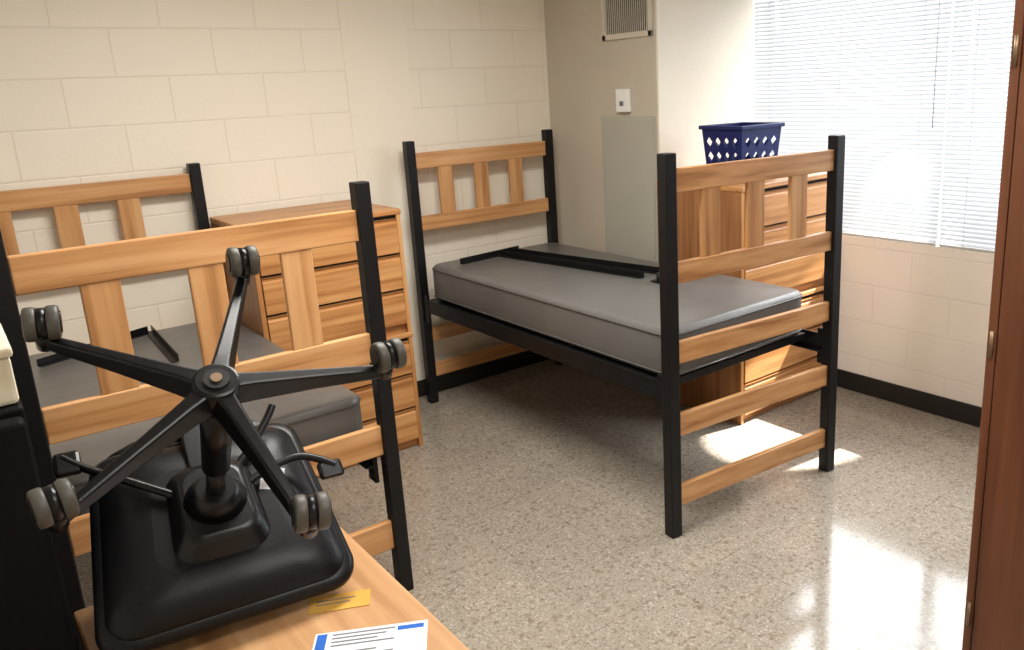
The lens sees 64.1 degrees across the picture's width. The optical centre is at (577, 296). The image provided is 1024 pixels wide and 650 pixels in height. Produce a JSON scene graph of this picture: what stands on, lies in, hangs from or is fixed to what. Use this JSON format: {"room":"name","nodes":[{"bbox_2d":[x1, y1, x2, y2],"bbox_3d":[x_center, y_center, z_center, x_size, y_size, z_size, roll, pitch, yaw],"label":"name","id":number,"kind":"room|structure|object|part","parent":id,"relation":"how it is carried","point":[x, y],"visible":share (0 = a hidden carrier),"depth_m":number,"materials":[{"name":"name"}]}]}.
{"room":"dormitory room","nodes":[
{"label":"dormitory room","id":0,"kind":"room"},
{"bbox_2d":[0,0,550,361],"bbox_3d":[-1.775,-0.508,3.916,4.080,2.620,0.120,-14,18,-37],"label":"wall","id":1,"kind":"structure","parent":0,"point":[254,93],"depth_m":3.86,"materials":[{"name":"beige brick"}]},
{"bbox_2d":[337,0,435,380],"bbox_3d":[-1.030,-0.672,4.415,0.360,2.620,0.014,-14,18,-37],"label":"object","id":2,"kind":"structure","parent":1,"relation":"attached to","point":[373,36],"depth_m":4.32,"materials":[{"name":"paint"}]},
{"bbox_2d":[417,350,549,396],"bbox_3d":[-1.645,0.714,4.204,3.960,0.100,0.010,-14,18,-37],"label":"baseboard","id":3,"kind":"structure","parent":1,"relation":"attached to","point":[501,365],"depth_m":5.01,"materials":[{"name":"black plastic"}]},
{"bbox_2d":[74,359,979,649],"bbox_3d":[0.353,1.164,2.484,5.055,0.100,5.480,-14,18,-37],"label":"floor","id":4,"kind":"structure","parent":0,"point":[534,493],"depth_m":3.26,"materials":[{"name":"stone"}]},
{"bbox_2d":[0,398,78,649],"bbox_3d":[-1.269,0.797,1.530,0.567,1.235,0.630,-14,18,-37],"label":"mini fridge","id":5,"kind":"object","parent":4,"relation":"on","point":[35,613],"visible":0.95,"depth_m":1.36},
{"bbox_2d":[0,323,18,406],"bbox_3d":[-1.113,0.137,1.382,0.255,0.100,0.240,-14,18,-37],"label":"storage box","id":6,"kind":"object","parent":5,"relation":"on","point":[9,394],"visible":1,"depth_m":1.36,"materials":[{"name":"plastic"}]},
{"bbox_3d":[-1.115,0.097,1.372,0.255,0.018,0.240,-14,18,-37],"label":"lid","id":7,"kind":"part","parent":6,"relation":"part of","materials":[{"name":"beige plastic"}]},
{"bbox_2d":[0,163,413,649],"bbox_3d":[-1.571,0.309,3.043,1.105,1.455,1.670,-14,18,-37],"label":"twin bed","id":8,"kind":"object","parent":4,"relation":"on","point":[97,269],"visible":0.48,"depth_m":2.40,"materials":[{"name":"brown wood"}]},
{"bbox_3d":[-1.407,0.527,2.164,0.050,1.455,0.050,-14,18,-37],"label":"foot post","id":9,"kind":"part","parent":8,"relation":"part of","materials":[{"name":"black metal"}]},
{"bbox_3d":[-2.142,-0.436,3.475,0.915,0.085,0.024,-14,18,-37],"label":"head rail","id":10,"kind":"part","parent":8,"relation":"part of","materials":[{"name":"brown wood"}]},
{"bbox_3d":[-1.058,-0.138,2.304,0.915,0.100,0.024,-14,18,-37],"label":"foot rail","id":11,"kind":"part","parent":8,"relation":"part of","materials":[{"name":"brown wood"}]},
{"bbox_2d":[29,323,362,516],"bbox_3d":[-1.539,0.383,3.079,0.919,0.178,1.519,-14,18,-37],"label":"mattress","id":12,"kind":"object","parent":8,"relation":"on","point":[318,415],"visible":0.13,"depth_m":2.76,"materials":[{"name":"grey fabric"}]},
{"bbox_2d":[36,325,178,366],"bbox_3d":[-1.914,0.233,3.302,0.459,0.030,0.571,-14,18,-37],"label":"bar","id":13,"kind":"object","parent":12,"relation":"on","point":[172,355],"visible":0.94,"depth_m":3.34,"materials":[{"name":"black metal"}]},
{"bbox_3d":[-1.736,0.091,3.922,0.050,1.455,0.050,-14,18,-37],"label":"head post","id":14,"kind":"part","parent":8,"relation":"part of","materials":[{"name":"black metal"}]},
{"bbox_3d":[-1.039,0.254,2.405,0.915,0.100,0.024,-14,18,-37],"label":"foot rail","id":15,"kind":"part","parent":8,"relation":"part of","materials":[{"name":"brown wood"}]},
{"bbox_3d":[-1.024,0.571,2.486,0.915,0.105,0.024,-14,18,-37],"label":"foot rail","id":16,"kind":"part","parent":8,"relation":"part of","materials":[{"name":"brown wood"}]},
{"bbox_3d":[-1.197,0.418,3.372,0.039,0.075,1.570,-14,18,-37],"label":"rail","id":17,"kind":"part","parent":8,"relation":"part of","materials":[{"name":"black metal"}]},
{"bbox_3d":[-1.008,0.914,2.574,0.915,0.105,0.024,-14,18,-37],"label":"foot rail","id":18,"kind":"part","parent":8,"relation":"part of","materials":[{"name":"brown wood"}]},
{"bbox_3d":[-0.654,0.343,2.739,0.050,1.455,0.050,-14,18,-37],"label":"foot post","id":19,"kind":"part","parent":8,"relation":"part of","materials":[{"name":"black metal"}]},
{"bbox_2d":[73,526,468,649],"bbox_3d":[-0.361,1.048,1.360,0.535,0.750,1.335,-14,18,-37],"label":"desk","id":20,"kind":"object","parent":4,"relation":"on","point":[290,627],"visible":0.33,"depth_m":1.55,"materials":[{"name":"laminate"}]},
{"bbox_2d":[20,245,406,649],"bbox_3d":[-0.688,0.300,1.528,0.590,0.766,0.926,-14,18,-37],"label":"swivel chair","id":21,"kind":"object","parent":20,"relation":"on","point":[215,517],"visible":1,"depth_m":1.48,"materials":[{"name":"black plastic"}]},
{"bbox_2d":[34,307,48,339],"bbox_3d":[-0.853,0.043,1.296,0.017,0.052,0.051,-11,17,-29],"label":"hood","id":22,"kind":"object","parent":21,"relation":"attached to","point":[41,315],"depth_m":1.28,"materials":[{"name":"black plastic"}]},
{"bbox_2d":[35,339,50,351],"bbox_3d":[-0.864,0.070,1.321,0.029,0.041,0.040,-14,18,-37],"label":"socket","id":23,"kind":"object","parent":21,"relation":"attached to","point":[42,345],"depth_m":1.31,"materials":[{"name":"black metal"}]},
{"bbox_2d":[41,484,65,522],"bbox_3d":[-0.712,0.281,1.106,0.019,0.052,0.052,-14,18,-37],"label":"hood","id":24,"kind":"object","parent":21,"relation":"attached to","point":[53,496],"depth_m":1.09,"materials":[{"name":"black plastic"}]},
{"bbox_2d":[47,519,69,532],"bbox_3d":[-0.724,0.308,1.132,0.029,0.041,0.040,-14,18,-37],"label":"socket","id":25,"kind":"object","parent":21,"relation":"attached to","point":[62,525],"depth_m":1.13,"materials":[{"name":"black metal"}]},
{"bbox_3d":[-0.870,0.344,1.544,0.213,0.104,0.022,-3,14,1],"label":"lever","id":26,"kind":"part","parent":21,"relation":"part of","materials":[{"name":"black plastic"}]},
{"bbox_3d":[-0.739,0.112,1.337,0.273,0.119,0.050,-1,14,6],"label":"arm","id":27,"kind":"part","parent":21,"relation":"part of","materials":[{"name":"black plastic"}]},
{"bbox_3d":[-0.660,0.232,1.218,0.051,0.128,0.268,5,16,27],"label":"arm","id":28,"kind":"part","parent":21,"relation":"part of","materials":[{"name":"black plastic"}]},
{"bbox_3d":[-0.877,0.445,1.861,0.380,0.337,0.206,-12,17,-31],"label":"backrest","id":29,"kind":"part","parent":21,"relation":"part of","materials":[{"name":"black plastic"}]},
{"bbox_2d":[88,422,353,649],"bbox_3d":[-0.719,0.451,1.611,0.454,0.260,0.346,-12,17,-31],"label":"seat cushion","id":30,"kind":"object","parent":21,"relation":"on","point":[178,554],"depth_m":1.52,"materials":[{"name":"black plastic"}]},
{"bbox_3d":[-0.623,0.054,1.443,0.046,0.152,0.260,-5,15,-10],"label":"arm","id":31,"kind":"part","parent":21,"relation":"part of","materials":[{"name":"black plastic"}]},
{"bbox_2d":[234,274,249,284],"bbox_3d":[-0.634,-0.039,1.539,0.029,0.041,0.040,-14,18,-37],"label":"socket","id":32,"kind":"object","parent":21,"relation":"attached to","point":[244,279],"depth_m":1.52,"materials":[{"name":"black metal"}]},
{"bbox_2d":[238,247,249,274],"bbox_3d":[-0.622,-0.066,1.513,0.016,0.051,0.051,-12,17,-31],"label":"hood","id":33,"kind":"object","parent":21,"relation":"attached to","point":[243,253],"depth_m":1.49,"materials":[{"name":"black plastic"}]},
{"bbox_3d":[-0.495,0.255,1.273,0.231,0.194,0.047,11,19,42],"label":"arm","id":34,"kind":"part","parent":21,"relation":"part of","materials":[{"name":"black plastic"}]},
{"bbox_3d":[-0.667,0.289,1.683,0.018,0.095,0.143,2,15,17],"label":"lever","id":35,"kind":"part","parent":21,"relation":"part of","materials":[{"name":"black plastic"}]},
{"bbox_3d":[-0.590,0.348,1.665,0.184,0.042,0.042,-11,16,-28],"label":"lever","id":36,"kind":"part","parent":21,"relation":"part of","materials":[{"name":"black plastic"}]},
{"bbox_2d":[300,529,317,538],"bbox_3d":[-0.406,0.346,1.232,0.029,0.041,0.040,-14,18,-37],"label":"socket","id":37,"kind":"object","parent":21,"relation":"attached to","point":[310,534],"depth_m":1.23,"materials":[{"name":"black metal"}]},
{"bbox_3d":[-0.456,0.136,1.410,0.277,0.068,0.052,-11,16,-28],"label":"arm","id":38,"kind":"part","parent":21,"relation":"part of","materials":[{"name":"black plastic"}]},
{"bbox_2d":[306,494,318,529],"bbox_3d":[-0.395,0.319,1.207,0.020,0.052,0.051,-9,16,-24],"label":"hood","id":39,"kind":"object","parent":21,"relation":"attached to","point":[312,501],"depth_m":1.19,"materials":[{"name":"black plastic"}]},
{"bbox_2d":[380,369,392,379],"bbox_3d":[-0.351,0.132,1.484,0.029,0.041,0.040,-14,18,-37],"label":"socket","id":40,"kind":"object","parent":21,"relation":"attached to","point":[387,375],"depth_m":1.48,"materials":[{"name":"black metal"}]},
{"bbox_2d":[383,341,397,369],"bbox_3d":[-0.340,0.105,1.458,0.016,0.051,0.051,-14,18,-37],"label":"hood","id":41,"kind":"object","parent":21,"relation":"attached to","point":[390,348],"depth_m":1.44,"materials":[{"name":"black plastic"}]},
{"bbox_2d":[308,589,369,614],"bbox_3d":[-0.470,0.601,1.606,0.116,0.002,0.054,-6,15,-11],"label":"paper tag","id":42,"kind":"object","parent":20,"relation":"on","point":[340,601],"visible":0.98,"depth_m":1.60,"materials":[{"name":"yellow paper"}]},
{"bbox_2d":[312,619,427,649],"bbox_3d":[-0.364,0.651,1.392,0.205,0.001,0.275,-5,15,-8],"label":"printed notice","id":43,"kind":"object","parent":20,"relation":"on","point":[412,635],"visible":1,"depth_m":1.49,"materials":[{"name":"paper"}]},
{"bbox_2d":[209,199,422,477],"bbox_3d":[-1.254,0.187,3.969,0.700,1.199,0.582,-14,18,-37],"label":"dresser","id":44,"kind":"object","parent":4,"relation":"on","point":[336,269],"visible":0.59,"depth_m":3.77,"materials":[{"name":"brown wood"}]},
{"bbox_3d":[-1.101,-0.227,3.636,0.644,0.161,0.022,-14,18,-37],"label":"drawer","id":45,"kind":"part","parent":44,"relation":"part of","materials":[{"name":"brown wood"}]},
{"bbox_3d":[-1.093,-0.059,3.679,0.644,0.161,0.022,-14,18,-37],"label":"drawer","id":46,"kind":"part","parent":44,"relation":"part of","materials":[{"name":"brown wood"}]},
{"bbox_3d":[-1.085,0.109,3.723,0.644,0.161,0.022,-14,18,-37],"label":"drawer","id":47,"kind":"part","parent":44,"relation":"part of","materials":[{"name":"brown wood"}]},
{"bbox_3d":[-1.073,0.354,3.786,0.644,0.161,0.022,-14,18,-37],"label":"drawer","id":48,"kind":"part","parent":44,"relation":"part of","materials":[{"name":"brown wood"}]},
{"bbox_3d":[-1.065,0.521,3.829,0.644,0.161,0.022,-14,18,-37],"label":"drawer","id":49,"kind":"part","parent":44,"relation":"part of","materials":[{"name":"brown wood"}]},
{"bbox_3d":[-1.057,0.689,3.872,0.644,0.161,0.022,-14,18,-37],"label":"drawer","id":50,"kind":"part","parent":44,"relation":"part of","materials":[{"name":"brown wood"}]},
{"bbox_2d":[402,129,844,538],"bbox_3d":[0.117,-0.026,3.992,0.982,1.475,2.077,-14,18,-37],"label":"twin bed","id":51,"kind":"object","parent":4,"relation":"on","point":[708,179],"visible":0.87,"depth_m":3.31,"materials":[{"name":"brown wood"}]},
{"bbox_3d":[-0.866,-0.109,4.498,0.050,1.475,0.050,-14,18,-37],"label":"head post","id":52,"kind":"part","parent":51,"relation":"part of","materials":[{"name":"black metal"}]},
{"bbox_3d":[-0.493,0.130,4.854,0.865,0.080,0.024,-14,18,-37],"label":"head rail","id":53,"kind":"part","parent":51,"relation":"part of","materials":[{"name":"brown wood"}]},
{"bbox_3d":[-0.538,-0.806,4.614,0.865,0.085,0.024,-14,18,-37],"label":"head rail","id":54,"kind":"part","parent":51,"relation":"part of","materials":[{"name":"brown wood"}]},
{"bbox_3d":[-0.483,0.333,4.907,0.865,0.080,0.024,-14,18,-37],"label":"head rail","id":55,"kind":"part","parent":51,"relation":"part of","materials":[{"name":"brown wood"}]},
{"bbox_3d":[-0.522,-0.479,4.698,0.865,0.080,0.024,-14,18,-37],"label":"head rail","id":56,"kind":"part","parent":51,"relation":"part of","materials":[{"name":"brown wood"}]},
{"bbox_3d":[-0.244,0.201,3.797,0.039,0.075,1.900,-14,18,-37],"label":"rail","id":57,"kind":"part","parent":51,"relation":"part of","materials":[{"name":"black metal"}]},
{"bbox_3d":[-0.152,-0.284,5.043,0.050,1.475,0.050,-14,18,-37],"label":"head post","id":58,"kind":"part","parent":51,"relation":"part of","materials":[{"name":"black metal"}]},
{"bbox_2d":[432,243,802,374],"bbox_3d":[0.094,-0.009,4.021,0.859,0.195,1.869,-14,18,-37],"label":"mattress","id":59,"kind":"object","parent":51,"relation":"on","point":[616,317],"visible":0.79,"depth_m":3.60,"materials":[{"name":"grey plastic"}]},
{"bbox_2d":[460,246,658,282],"bbox_3d":[-0.063,-0.158,4.136,1.216,0.046,0.423,11,20,43],"label":"bar","id":60,"kind":"object","parent":59,"relation":"on","point":[584,263],"visible":0.78,"depth_m":4.26,"materials":[{"name":"black metal"}]},
{"bbox_3d":[0.340,0.218,3.000,0.050,1.475,0.050,-12,17,-32],"label":"foot post","id":61,"kind":"part","parent":51,"relation":"part of","materials":[{"name":"black metal"}]},
{"bbox_3d":[0.736,0.696,3.379,0.841,0.085,0.024,-12,17,-32],"label":"foot rail","id":62,"kind":"part","parent":51,"relation":"part of","materials":[{"name":"brown wood"}]},
{"bbox_3d":[0.723,0.413,3.306,0.841,0.090,0.024,-12,17,-32],"label":"foot rail","id":63,"kind":"part","parent":51,"relation":"part of","materials":[{"name":"brown wood"}]},
{"bbox_3d":[0.709,0.135,3.235,0.840,0.085,0.094,-14,18,-37],"label":"foot rail","id":64,"kind":"part","parent":51,"relation":"part of","materials":[{"name":"brown wood"}]},
{"bbox_3d":[0.695,-0.158,3.160,0.841,0.080,0.024,-12,17,-32],"label":"foot rail","id":65,"kind":"part","parent":51,"relation":"part of","materials":[{"name":"brown wood"}]},
{"bbox_3d":[0.680,-0.480,3.077,0.841,0.085,0.024,-12,17,-32],"label":"foot rail","id":66,"kind":"part","parent":51,"relation":"part of","materials":[{"name":"brown wood"}]},
{"bbox_3d":[0.459,0.042,4.287,0.039,0.075,1.975,-14,18,-37],"label":"rail","id":67,"kind":"part","parent":51,"relation":"part of","materials":[{"name":"black metal"}]},
{"bbox_3d":[1.079,0.061,3.472,0.050,1.475,0.050,-12,17,-32],"label":"foot post","id":68,"kind":"part","parent":51,"relation":"part of","materials":[{"name":"black metal"}]},
{"bbox_2d":[657,172,826,424],"bbox_3d":[0.934,-0.053,4.464,0.795,1.214,0.587,-14,18,-37],"label":"dresser","id":69,"kind":"object","parent":4,"relation":"on","point":[805,274],"visible":0.2,"depth_m":4.20,"materials":[{"name":"brown wood"}]},
{"bbox_2d":[699,122,784,163],"bbox_3d":[0.829,-0.735,4.136,0.304,0.278,0.304,-12,17,-33],"label":"laundry basket","id":70,"kind":"object","parent":69,"relation":"on","point":[741,131],"visible":0.63,"depth_m":4.04,"materials":[{"name":"blue plastic"}]},
{"bbox_3d":[1.133,0.456,4.367,0.739,0.164,0.022,-14,18,-37],"label":"drawer","id":71,"kind":"part","parent":69,"relation":"part of","materials":[{"name":"brown wood"}]},
{"bbox_3d":[1.124,0.285,4.323,0.739,0.164,0.022,-14,18,-37],"label":"drawer","id":72,"kind":"part","parent":69,"relation":"part of","materials":[{"name":"brown wood"}]},
{"bbox_3d":[1.104,-0.132,4.216,0.739,0.164,0.022,-14,18,-37],"label":"drawer","id":73,"kind":"part","parent":69,"relation":"part of","materials":[{"name":"brown wood"}]},
{"bbox_3d":[1.096,-0.302,4.172,0.739,0.164,0.022,-14,18,-37],"label":"drawer","id":74,"kind":"part","parent":69,"relation":"part of","materials":[{"name":"brown wood"}]},
{"bbox_3d":[1.088,-0.472,4.128,0.739,0.164,0.022,-14,18,-37],"label":"drawer","id":75,"kind":"part","parent":69,"relation":"part of","materials":[{"name":"brown wood"}]},
{"bbox_3d":[1.116,0.115,4.279,0.739,0.164,0.022,-14,18,-37],"label":"drawer","id":76,"kind":"part","parent":69,"relation":"part of","materials":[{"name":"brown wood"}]},
{"bbox_2d":[962,0,1023,649],"bbox_3d":[1.571,0.158,1.647,0.908,2.150,1.116,-14,18,-37],"label":"door","id":77,"kind":"structure","parent":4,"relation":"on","point":[994,608],"depth_m":1.78,"materials":[{"name":"brown wood"}]},
{"bbox_2d":[544,0,657,251],"bbox_3d":[0.484,-0.909,5.055,0.995,2.620,1.068,-14,18,-37],"label":"wall","id":78,"kind":"structure","parent":0,"point":[585,71],"depth_m":4.76,"materials":[{"name":"paint"}]},
{"bbox_2d":[615,89,630,112],"bbox_3d":[0.247,-1.071,4.451,0.032,0.125,0.100,-14,18,-37],"label":"wall thermostat","id":79,"kind":"object","parent":78,"relation":"attached to","point":[623,96],"visible":1,"depth_m":4.43,"materials":[{"name":"white plastic"}]},
{"bbox_2d":[601,0,652,40],"bbox_3d":[0.253,-1.534,4.313,0.011,0.320,0.395,-14,18,-37],"label":"air vent","id":80,"kind":"object","parent":78,"relation":"in","point":[621,19],"visible":1,"depth_m":4.33,"materials":[{"name":"metal"}]},
{"bbox_2d":[601,116,658,262],"bbox_3d":[0.288,-0.535,4.582,0.016,0.940,0.440,-14,18,-37],"label":"access panel","id":81,"kind":"object","parent":78,"relation":"attached to","point":[628,142],"visible":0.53,"depth_m":4.54,"materials":[{"name":"grey paint"}]},
{"bbox_2d":[655,0,766,167],"bbox_3d":[0.821,-0.819,4.643,0.995,2.620,0.012,-14,18,-37],"label":"wall","id":82,"kind":"structure","parent":0,"point":[705,49],"depth_m":4.43,"materials":[{"name":"paint"}]},
{"bbox_2d":[767,1,994,406],"bbox_3d":[2.460,-0.529,3.208,0.240,2.620,4.320,-14,18,-37],"label":"wall","id":83,"kind":"structure","parent":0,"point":[912,315],"depth_m":4.16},
{"bbox_2d":[753,0,952,245],"bbox_3d":[1.377,-1.061,4.277,0.038,1.474,1.151,-14,18,-37],"label":"window blind","id":84,"kind":"object","parent":83,"relation":"attached to","point":[894,149],"visible":0.69,"depth_m":4.18,"materials":[{"name":"grey plastic"}]},
{"bbox_3d":[1.085,-1.132,4.620,0.001,1.468,0.002,-14,18,-37],"label":"ladder cord","id":85,"kind":"part","parent":84,"relation":"part of","materials":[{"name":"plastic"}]},
{"bbox_3d":[1.369,-1.056,4.272,0.001,1.468,0.002,-14,18,-37],"label":"ladder cord","id":86,"kind":"part","parent":84,"relation":"part of","materials":[{"name":"fabric"}]},
{"bbox_3d":[1.413,-0.354,4.461,0.024,0.012,1.151,-14,18,-37],"label":"rail","id":87,"kind":"part","parent":84,"relation":"part of","materials":[{"name":"plastic"}]},
{"bbox_3d":[1.653,-0.981,3.924,0.001,1.468,0.002,-14,18,-37],"label":"ladder cord","id":88,"kind":"part","parent":84,"relation":"part of","materials":[{"name":"fabric"}]},
{"bbox_3d":[2.029,-0.949,3.714,0.050,1.480,2.870,-14,18,-37],"label":"frame","id":89,"kind":"part","parent":83,"relation":"part of","materials":[{"name":"white"}]},
{"bbox_2d":[837,368,981,426],"bbox_3d":[2.424,0.712,3.443,0.010,0.105,4.310,-14,18,-37],"label":"baseboard","id":90,"kind":"structure","parent":83,"relation":"attached to","point":[952,409],"depth_m":4.26,"materials":[{"name":"black plastic"}]},
{"bbox_2d":[939,0,1014,252],"bbox_3d":[2.266,-0.824,3.189,0.038,1.474,1.670,-14,18,-37],"label":"window blind","id":91,"kind":"object","parent":83,"relation":"attached to","point":[971,186],"visible":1,"depth_m":3.77,"materials":[{"name":"grey plastic"}]},
{"bbox_3d":[2.303,-0.117,3.373,0.024,0.012,1.670,-14,18,-37],"label":"rail","id":92,"kind":"part","parent":91,"relation":"part of","materials":[{"name":"plastic"}]},
{"bbox_3d":[1.813,-0.938,3.730,0.001,1.468,0.002,-14,18,-37],"label":"ladder cord","id":93,"kind":"part","parent":91,"relation":"part of","materials":[{"name":"fabric"}]}
]}

